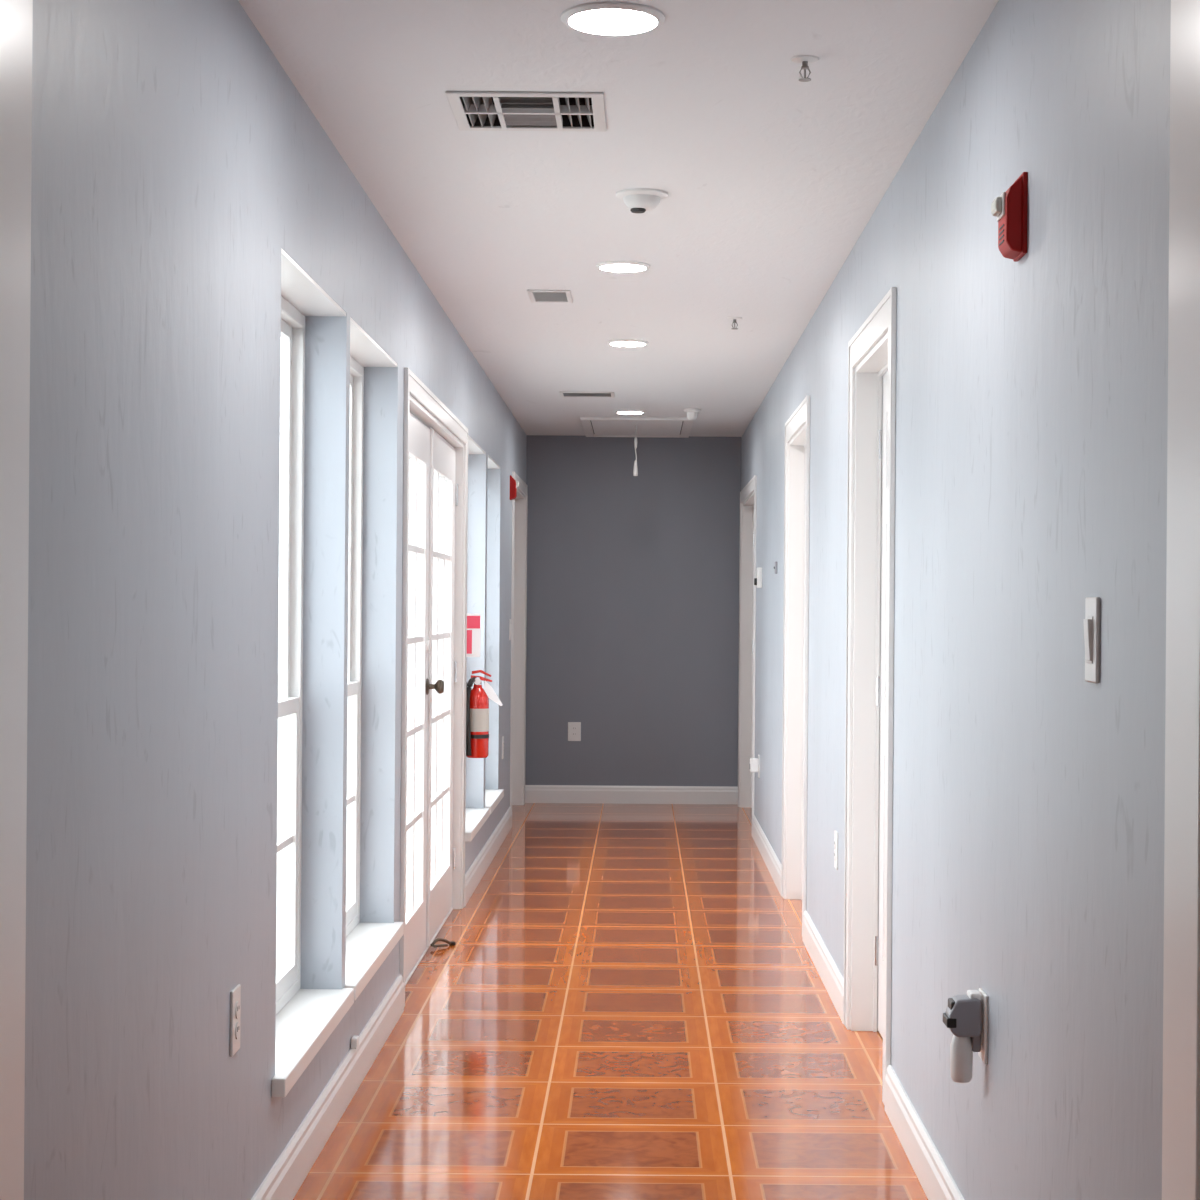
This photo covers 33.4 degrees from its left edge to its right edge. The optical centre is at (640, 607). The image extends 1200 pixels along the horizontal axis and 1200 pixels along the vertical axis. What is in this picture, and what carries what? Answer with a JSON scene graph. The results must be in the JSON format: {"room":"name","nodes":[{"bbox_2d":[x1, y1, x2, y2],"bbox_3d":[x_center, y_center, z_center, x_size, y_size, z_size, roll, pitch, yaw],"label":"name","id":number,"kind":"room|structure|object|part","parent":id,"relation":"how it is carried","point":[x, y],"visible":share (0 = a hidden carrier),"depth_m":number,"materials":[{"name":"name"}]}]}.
{"room":"building corridor","nodes":[
{"label":"building corridor","id":0,"kind":"room"},
{"bbox_2d":[24,0,526,1199],"bbox_3d":[-0.849,0.076,7.885,0.160,2.440,10.790,0,0,0],"label":"wall","id":1,"kind":"structure","parent":0,"point":[175,158],"depth_m":3.44,"materials":[{"name":"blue paint"}]},
{"bbox_2d":[230,984,240,1056],"bbox_3d":[-0.769,0.784,3.800,0.009,0.124,0.074,0,0,0],"label":"wall outlet","id":2,"kind":"object","parent":1,"relation":"attached to","point":[235,994],"visible":1,"depth_m":3.78,"materials":[{"name":"white plastic"}]},
{"bbox_2d":[235,1001,239,1018],"bbox_3d":[-0.767,0.765,3.800,0.004,0.033,0.033,0,0,0],"label":"socket","id":3,"kind":"object","parent":2,"relation":"attached to","point":[237,1003],"depth_m":3.79,"materials":[{"name":"grey plastic"}]},
{"bbox_2d":[235,1022,239,1038],"bbox_3d":[-0.767,0.804,3.800,0.004,0.033,0.033,0,0,0],"label":"socket","id":4,"kind":"object","parent":2,"relation":"attached to","point":[237,1024],"depth_m":3.80,"materials":[{"name":"grey plastic"}]},
{"bbox_2d":[271,248,353,1096],"bbox_3d":[-0.834,0.132,4.697,0.190,1.792,1.003,0,0,0],"label":"window","id":5,"kind":"structure","parent":1,"relation":"in","point":[305,1018],"depth_m":5.11,"materials":[{"name":"white wood"}]},
{"bbox_3d":[-0.911,-0.226,4.710,0.022,0.989,0.872,0,0,0],"label":"sash","id":6,"kind":"part","parent":5,"relation":"part of","materials":[{"name":"white plastic"}]},
{"bbox_3d":[-0.893,0.594,4.710,0.023,0.727,0.872,0,0,0],"label":"sash","id":7,"kind":"part","parent":5,"relation":"part of","materials":[{"name":"white plastic"}]},
{"bbox_3d":[-0.902,0.116,4.710,0.054,1.742,0.940,0,0,0],"label":"frame","id":8,"kind":"part","parent":5,"relation":"part of","materials":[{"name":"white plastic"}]},
{"bbox_3d":[-0.839,1.008,4.697,0.186,0.040,1.003,0,0,0],"label":"sill","id":9,"kind":"part","parent":5,"relation":"part of","materials":[{"name":"white wood"}]},
{"bbox_2d":[351,1035,358,1048],"bbox_3d":[-0.765,1.163,5.350,0.017,0.030,0.040,0,0,0],"label":"clip","id":10,"kind":"object","parent":1,"relation":"attached to","point":[355,1039],"visible":1,"depth_m":5.33,"materials":[{"name":"white plastic"}]},
{"bbox_2d":[344,317,403,1000],"bbox_3d":[-0.834,0.132,5.758,0.190,1.792,1.061,0,0,0],"label":"window","id":11,"kind":"structure","parent":1,"relation":"in","point":[368,945],"depth_m":6.20,"materials":[{"name":"white wood"}]},
{"bbox_3d":[-0.911,-0.226,5.758,0.022,0.989,0.957,0,0,0],"label":"sash","id":12,"kind":"part","parent":11,"relation":"part of","materials":[{"name":"white plastic"}]},
{"bbox_3d":[-0.893,0.594,5.758,0.023,0.727,0.957,0,0,0],"label":"sash","id":13,"kind":"part","parent":11,"relation":"part of","materials":[{"name":"white plastic"}]},
{"bbox_3d":[-0.902,0.116,5.758,0.054,1.742,1.025,0,0,0],"label":"frame","id":14,"kind":"part","parent":11,"relation":"part of","materials":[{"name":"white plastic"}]},
{"bbox_3d":[-0.839,1.008,5.758,0.186,0.040,1.061,0,0,0],"label":"sill","id":15,"kind":"part","parent":11,"relation":"part of","materials":[{"name":"white wood"}]},
{"bbox_2d":[251,807,511,1199],"bbox_3d":[-0.769,1.237,7.160,0.016,0.118,9.340,0,0,0],"label":"baseboard","id":16,"kind":"structure","parent":1,"relation":"attached to","point":[290,1170],"depth_m":5.12,"materials":[{"name":"white wood"}]},
{"bbox_2d":[400,368,467,1006],"bbox_3d":[-0.832,0.262,7.549,0.192,2.071,2.238,0,0,0],"label":"door","id":17,"kind":"structure","parent":1,"relation":"in","point":[435,463],"depth_m":7.54,"materials":[{"name":"white wood"}]},
{"bbox_3d":[-0.769,0.296,7.483,0.066,0.062,0.062,0,0,0],"label":"knob","id":18,"kind":"part","parent":17,"relation":"part of","materials":[{"name":"brown metal"}]},
{"bbox_2d":[467,613,480,656],"bbox_3d":[-0.736,0.121,8.765,0.066,0.190,0.100,0,0,0],"label":"sign","id":19,"kind":"object","parent":1,"relation":"attached to","point":[473,620],"visible":0.76,"depth_m":8.74,"materials":[{"name":"white"}]},
{"bbox_2d":[465,435,489,841],"bbox_3d":[-0.834,0.132,9.322,0.190,1.792,1.073,0,0,0],"label":"window","id":20,"kind":"structure","parent":1,"relation":"in","point":[475,818],"depth_m":9.37,"materials":[{"name":"white wood"}]},
{"bbox_3d":[-0.839,1.008,9.322,0.186,0.040,1.073,0,0,0],"label":"sill","id":21,"kind":"part","parent":20,"relation":"part of","materials":[{"name":"white wood"}]},
{"bbox_2d":[466,670,502,757],"bbox_3d":[-0.701,0.465,8.767,0.168,0.384,0.108,0,0,-18],"label":"fire extinguisher","id":22,"kind":"object","parent":1,"relation":"attached to","point":[477,698],"visible":0.97,"depth_m":8.72,"materials":[{"name":"red metal"}]},
{"bbox_3d":[-0.698,0.288,8.765,0.086,0.031,0.018,0,0,0],"label":"lever","id":23,"kind":"part","parent":22,"relation":"part of","materials":[{"name":"red metal"}]},
{"bbox_3d":[-0.699,0.312,8.765,0.094,0.030,0.020,0,0,0],"label":"carry handle","id":24,"kind":"part","parent":22,"relation":"part of","materials":[{"name":"red metal"}]},
{"bbox_2d":[485,455,503,813],"bbox_3d":[-0.834,0.132,10.405,0.190,1.792,0.946,0,0,0],"label":"window","id":25,"kind":"structure","parent":1,"relation":"in","point":[492,797],"depth_m":10.47,"materials":[{"name":"white wood"}]},
{"bbox_3d":[-0.839,1.008,10.405,0.186,0.040,0.946,0,0,0],"label":"sill","id":26,"kind":"part","parent":25,"relation":"part of","materials":[{"name":"white wood"}]},
{"bbox_2d":[502,736,503,758],"bbox_3d":[-0.769,0.781,11.160,0.009,0.124,0.074,0,0,0],"label":"wall outlet","id":27,"kind":"object","parent":1,"relation":"attached to","point":[503,736],"visible":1,"depth_m":11.13,"materials":[{"name":"white plastic"}]},
{"bbox_2d":[509,619,511,639],"bbox_3d":[-0.762,0.129,11.700,0.013,0.124,0.074,0,0,0],"label":"light switch","id":28,"kind":"object","parent":1,"relation":"attached to","point":[510,624],"visible":1,"depth_m":11.68,"materials":[{"name":"white plastic"}]},
{"bbox_3d":[-0.766,0.129,11.700,0.006,0.124,0.074,0,0,0],"label":"plate","id":29,"kind":"part","parent":28,"relation":"part of","materials":[{"name":"white plastic"}]},
{"bbox_2d":[510,475,518,499],"bbox_3d":[-0.737,-0.698,11.660,0.053,0.140,0.088,0,0,0],"label":"fire alarm","id":30,"kind":"object","parent":1,"relation":"attached to","point":[514,484],"visible":1,"depth_m":11.62,"materials":[{"name":"red plastic"}]},
{"bbox_2d":[510,472,527,807],"bbox_3d":[-0.842,0.246,12.509,0.172,2.103,1.362,0,0,0],"label":"door","id":31,"kind":"structure","parent":1,"relation":"in","point":[519,504],"depth_m":13.10,"materials":[{"name":"white wood"}]},
{"bbox_2d":[293,803,927,1199],"bbox_3d":[-0.010,1.352,5.900,3.800,0.100,15.000,0,0,0],"label":"floor","id":32,"kind":"structure","parent":0,"point":[627,1002],"depth_m":5.91,"materials":[{"name":"tile"}]},
{"bbox_2d":[430,938,455,947],"bbox_3d":[-0.751,1.278,7.636,0.034,0.036,0.131,0,0,34],"label":"door stop","id":33,"kind":"object","parent":32,"relation":"on","point":[451,943],"visible":1,"depth_m":7.62,"materials":[{"name":"brown metal"}]},
{"bbox_2d":[238,0,998,436],"bbox_3d":[0.009,-1.188,5.900,3.800,0.100,15.000,0,0,0],"label":"ceiling","id":34,"kind":"structure","parent":0,"point":[771,178],"depth_m":5.11,"materials":[{"name":"paint"}]},
{"bbox_2d":[445,91,605,131],"bbox_3d":[-0.257,-1.181,4.590,0.350,0.097,0.345,0,0,0],"label":"ceiling vent","id":35,"kind":"object","parent":34,"relation":"in","point":[472,110],"visible":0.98,"depth_m":4.58,"materials":[{"name":"white metal"}]},
{"bbox_2d":[527,290,572,302],"bbox_3d":[-0.331,-1.183,7.315,0.155,0.096,0.270,0,0,0],"label":"ceiling vent","id":36,"kind":"object","parent":34,"relation":"in","point":[541,296],"visible":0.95,"depth_m":7.32,"materials":[{"name":"white metal"}]},
{"bbox_2d":[559,392,614,397],"bbox_3d":[-0.287,-1.182,10.680,0.290,0.096,0.235,0,0,0],"label":"ceiling vent","id":37,"kind":"object","parent":34,"relation":"in","point":[562,394],"visible":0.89,"depth_m":10.68,"materials":[{"name":"white metal"}]},
{"bbox_2d":[561,1,664,35],"bbox_3d":[-0.054,-1.133,3.858,0.202,0.010,0.202,0,0,0],"label":"recessed light","id":38,"kind":"object","parent":34,"relation":"in","point":[611,18],"visible":1,"depth_m":3.84,"materials":[{"name":"white plastic"}]},
{"bbox_2d":[569,9,656,32],"bbox_3d":[-0.054,-1.132,3.858,0.169,0.002,0.169,0,0,0],"label":"diffuser","id":39,"kind":"object","parent":38,"relation":"attached to","point":[581,20],"depth_m":3.85,"materials":[{"name":"white plastic"}]},
{"bbox_2d":[596,261,649,271],"bbox_3d":[-0.060,-1.133,6.655,0.181,0.010,0.181,0,0,0],"label":"recessed light","id":40,"kind":"object","parent":34,"relation":"in","point":[611,266],"visible":1,"depth_m":6.63,"materials":[{"name":"white plastic"}]},
{"bbox_2d":[601,264,644,270],"bbox_3d":[-0.060,-1.132,6.655,0.151,0.002,0.151,0,0,0],"label":"diffuser","id":41,"kind":"object","parent":40,"relation":"attached to","point":[605,267],"depth_m":6.65,"materials":[{"name":"white plastic"}]},
{"bbox_2d":[607,339,648,346],"bbox_3d":[-0.057,-1.133,8.580,0.179,0.010,0.179,0,0,0],"label":"recessed light","id":42,"kind":"object","parent":34,"relation":"in","point":[621,342],"visible":1,"depth_m":8.55,"materials":[{"name":"white plastic"}]},
{"bbox_2d":[611,342,643,345],"bbox_3d":[-0.057,-1.132,8.580,0.149,0.002,0.149,0,0,0],"label":"diffuser","id":43,"kind":"object","parent":42,"relation":"attached to","point":[612,343],"depth_m":8.58,"materials":[{"name":"white plastic"}]},
{"bbox_2d":[615,410,644,413],"bbox_3d":[-0.064,-1.133,11.610,0.176,0.010,0.176,0,0,0],"label":"recessed light","id":44,"kind":"object","parent":34,"relation":"in","point":[617,411],"visible":1,"depth_m":11.58,"materials":[{"name":"white plastic"}]},
{"bbox_2d":[618,412,640,413],"bbox_3d":[-0.064,-1.132,11.610,0.147,0.002,0.147,0,0,0],"label":"diffuser","id":45,"kind":"object","parent":44,"relation":"attached to","point":[618,412],"depth_m":11.62,"materials":[{"name":"white plastic"}]},
{"bbox_2d":[580,417,692,437],"bbox_3d":[-0.025,-1.129,12.560,0.677,0.018,1.220,0,0,0],"label":"attic hatch","id":46,"kind":"object","parent":34,"relation":"attached to","point":[660,427],"visible":0.91,"depth_m":12.48,"materials":[{"name":"white wood"}]},
{"bbox_2d":[633,425,637,475],"bbox_3d":[-0.033,-0.969,12.350,0.030,0.318,0.030,0,0,21],"label":"pull cord","id":47,"kind":"object","parent":46,"relation":"hanging from","point":[635,470],"visible":1,"depth_m":12.34,"materials":[{"name":"white fabric"}]},
{"bbox_3d":[-0.032,-1.003,12.351,0.014,0.250,0.009,0,0,0],"label":"cord","id":48,"kind":"part","parent":47,"relation":"part of","materials":[{"name":"white fabric"}]},
{"bbox_3d":[-0.025,-1.133,12.560,0.555,0.009,1.098,0,0,0],"label":"hatch panel","id":49,"kind":"part","parent":46,"relation":"part of","materials":[{"name":"paint"}]},
{"bbox_2d":[616,188,667,212],"bbox_3d":[0.002,-1.112,5.500,0.144,0.052,0.144,0,0,0],"label":"smoke detector","id":50,"kind":"object","parent":34,"relation":"attached to","point":[638,200],"visible":1,"depth_m":5.46,"materials":[{"name":"white plastic"}]},
{"bbox_3d":[0.003,-1.132,5.500,0.144,0.012,0.144,0,0,0],"label":"plate","id":51,"kind":"part","parent":50,"relation":"part of","materials":[{"name":"white plastic"}]},
{"bbox_2d":[684,408,700,419],"bbox_3d":[0.293,-1.105,11.450,0.100,0.062,0.100,0,0,0],"label":"smoke detector","id":52,"kind":"object","parent":34,"relation":"attached to","point":[692,413],"visible":1,"depth_m":11.42,"materials":[{"name":"white plastic"}]},
{"bbox_3d":[0.293,-1.127,11.450,0.100,0.018,0.100,0,0,0],"label":"plate","id":53,"kind":"part","parent":52,"relation":"part of","materials":[{"name":"white plastic"}]},
{"bbox_2d":[728,317,741,329],"bbox_3d":[0.367,-1.113,7.840,0.060,0.044,0.060,0,0,0],"label":"sprinkler","id":54,"kind":"object","parent":34,"relation":"attached to","point":[734,319],"visible":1,"depth_m":7.83,"materials":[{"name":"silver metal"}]},
{"bbox_2d":[791,55,818,81],"bbox_3d":[0.339,-1.113,4.140,0.060,0.044,0.060,0,0,0],"label":"sprinkler","id":55,"kind":"object","parent":34,"relation":"attached to","point":[804,60],"visible":1,"depth_m":4.13,"materials":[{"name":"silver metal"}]},
{"bbox_3d":[0.339,-1.123,4.140,0.016,0.016,0.016,0,0,0],"label":"stem","id":56,"kind":"part","parent":55,"relation":"part of","materials":[{"name":"silver metal"}]},
{"bbox_3d":[0.339,-1.105,4.140,0.025,0.025,0.004,0,0,0],"label":"frame arm","id":57,"kind":"part","parent":55,"relation":"part of","materials":[{"name":"silver metal"}]},
{"bbox_2d":[525,435,741,786],"bbox_3d":[-0.055,0.082,13.340,1.747,2.440,0.120,0,0,0],"label":"wall","id":58,"kind":"structure","parent":0,"point":[632,630],"depth_m":13.28,"materials":[{"name":"paint"}]},
{"bbox_2d":[568,722,580,740],"bbox_3d":[-0.442,0.824,13.275,0.085,0.125,0.009,0,0,0],"label":"wall outlet","id":59,"kind":"object","parent":58,"relation":"attached to","point":[574,728],"visible":1,"depth_m":13.28,"materials":[{"name":"white plastic"}]},
{"bbox_2d":[525,785,737,804],"bbox_3d":[-0.064,1.243,13.272,1.427,0.118,0.016,0,0,0],"label":"baseboard","id":60,"kind":"structure","parent":58,"relation":"attached to","point":[533,793],"depth_m":13.27,"materials":[{"name":"white wood"}]},
{"bbox_2d":[741,0,1170,1199],"bbox_3d":[0.738,0.087,7.885,0.160,2.440,10.790,0,0,0],"label":"wall","id":61,"kind":"structure","parent":0,"point":[1032,391],"depth_m":3.49,"materials":[{"name":"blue paint"}]},
{"bbox_2d":[738,475,756,816],"bbox_3d":[0.729,0.274,12.310,0.172,2.066,1.693,0,0,0],"label":"door","id":62,"kind":"structure","parent":61,"relation":"in","point":[748,495],"depth_m":13.06,"materials":[{"name":"white wood"}]},
{"bbox_2d":[754,567,761,587],"bbox_3d":[0.640,-0.163,10.950,0.042,0.110,0.100,0,0,0],"label":"thermostat","id":63,"kind":"object","parent":61,"relation":"attached to","point":[758,580],"visible":1,"depth_m":10.90,"materials":[{"name":"white plastic"}]},
{"bbox_2d":[758,755,759,777],"bbox_3d":[0.648,0.875,11.020,0.009,0.124,0.074,0,0,0],"label":"wall outlet","id":64,"kind":"object","parent":61,"relation":"attached to","point":[758,755],"visible":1,"depth_m":10.99,"materials":[{"name":"white plastic"}]},
{"bbox_2d":[749,758,757,771],"bbox_3d":[0.622,0.869,11.020,0.048,0.075,0.050,0,0,0],"label":"plug","id":65,"kind":"object","parent":64,"relation":"attached to","point":[753,766],"visible":1,"depth_m":10.99,"materials":[{"name":"white plastic"}]},
{"bbox_2d":[774,561,776,573],"bbox_3d":[0.652,-0.193,9.700,0.017,0.060,0.036,0,0,0],"label":"wall sensor","id":66,"kind":"object","parent":61,"relation":"attached to","point":[775,566],"visible":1,"depth_m":9.68,"materials":[{"name":"grey plastic"}]},
{"bbox_2d":[781,395,809,919],"bbox_3d":[0.729,0.237,8.455,0.172,2.142,1.210,0,0,0],"label":"door","id":67,"kind":"structure","parent":61,"relation":"in","point":[797,427],"depth_m":8.95,"materials":[{"name":"white wood"}]},
{"bbox_2d":[834,830,837,869],"bbox_3d":[0.648,0.807,6.660,0.009,0.124,0.074,0,0,0],"label":"wall outlet","id":68,"kind":"object","parent":61,"relation":"attached to","point":[835,831],"visible":1,"depth_m":6.63,"materials":[{"name":"white plastic"}]},
{"bbox_2d":[751,815,963,1199],"bbox_3d":[0.642,1.248,6.978,0.016,0.118,8.975,0,0,0],"label":"baseboard","id":69,"kind":"structure","parent":61,"relation":"attached to","point":[929,1167],"depth_m":4.98,"materials":[{"name":"white wood"}]},
{"bbox_2d":[843,287,896,1105],"bbox_3d":[0.729,0.237,5.740,0.172,2.142,1.080,0,0,0],"label":"door","id":70,"kind":"structure","parent":61,"relation":"in","point":[871,380],"depth_m":6.17,"materials":[{"name":"white wood"}]},
{"bbox_2d":[943,990,981,1082],"bbox_3d":[0.610,0.815,3.800,0.066,0.170,0.055,0,0,0],"label":"air freshener","id":71,"kind":"object","parent":61,"relation":"attached to","point":[963,1015],"visible":1,"depth_m":3.78,"materials":[{"name":"grey plastic"}]},
{"bbox_2d":[943,1013,956,1027],"bbox_3d":[0.586,0.784,3.800,0.018,0.018,0.055,0,0,0],"label":"vent","id":72,"kind":"object","parent":71,"relation":"attached to","point":[949,1019],"depth_m":3.77,"materials":[{"name":"black plastic"}]},
{"bbox_2d":[948,998,954,1009],"bbox_3d":[0.594,0.758,3.800,0.016,0.026,0.044,0,0,0],"label":"vent","id":73,"kind":"object","parent":71,"relation":"attached to","point":[951,1001],"depth_m":3.79,"materials":[{"name":"black plastic"}]},
{"bbox_2d":[950,1034,972,1082],"bbox_3d":[0.609,0.852,3.800,0.043,0.096,0.043,0,0,0],"label":"oil bottle","id":74,"kind":"object","parent":71,"relation":"on","point":[961,1046],"depth_m":3.78,"materials":[{"name":"white plastic"}]},
{"bbox_2d":[946,994,981,1036],"bbox_3d":[0.613,0.775,3.800,0.062,0.074,0.052,0,0,0],"label":"hood","id":75,"kind":"object","parent":71,"relation":"attached to","point":[963,1012],"depth_m":3.77,"materials":[{"name":"grey plastic"}]},
{"bbox_2d":[978,988,987,1063],"bbox_3d":[0.649,0.795,3.800,0.009,0.130,0.078,0,0,0],"label":"wall outlet","id":76,"kind":"object","parent":61,"relation":"attached to","point":[983,1054],"visible":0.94,"depth_m":3.77,"materials":[{"name":"white plastic"}]},
{"bbox_2d":[991,172,1027,261],"bbox_3d":[0.639,-0.679,3.480,0.053,0.140,0.088,0,0,0],"label":"fire alarm","id":77,"kind":"object","parent":61,"relation":"attached to","point":[1010,208],"visible":1,"depth_m":3.44,"materials":[{"name":"red plastic"}]},
{"bbox_3d":[0.661,-0.679,3.480,0.009,0.140,0.088,0,0,0],"label":"plate","id":78,"kind":"part","parent":77,"relation":"part of","materials":[{"name":"red plastic"}]},
{"bbox_2d":[1083,597,1099,682],"bbox_3d":[0.652,0.047,2.905,0.013,0.124,0.074,0,0,0],"label":"light switch","id":79,"kind":"object","parent":61,"relation":"attached to","point":[1091,622],"visible":1,"depth_m":2.89,"materials":[{"name":"white plastic"}]},
{"label":"outside","id":80,"kind":"structure","parent":0,"visible":0},
{"bbox_2d":[276,673,279,974],"bbox_3d":[-15.475,1.366,21.245,29.071,0.240,37.509,0,0,0],"label":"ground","id":81,"kind":"structure","parent":80,"point":[278,673],"depth_m":11.86,"materials":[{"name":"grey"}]},
{"bbox_3d":[-1.335,0.072,2.430,1.132,2.440,0.120,0,0,0],"label":"wall","id":82,"kind":"structure","parent":0,"visible":0},
{"bbox_2d":[0,0,32,1199],"bbox_3d":[-0.764,0.136,2.405,0.010,2.320,0.170,0,0,0],"label":"door frame","id":83,"kind":"structure","parent":82,"relation":"attached to","point":[16,16],"depth_m":2.43,"materials":[{"name":"white wood"}]},
{"bbox_3d":[1.279,0.092,2.430,1.241,2.440,0.120,0,0,0],"label":"wall","id":84,"kind":"structure","parent":0,"visible":0},
{"bbox_2d":[1162,0,1199,1199],"bbox_3d":[0.653,0.147,2.405,0.010,2.320,0.170,0,0,0],"label":"door frame","id":85,"kind":"structure","parent":84,"relation":"attached to","point":[1181,962],"depth_m":2.41,"materials":[{"name":"white wood"}]}
]}

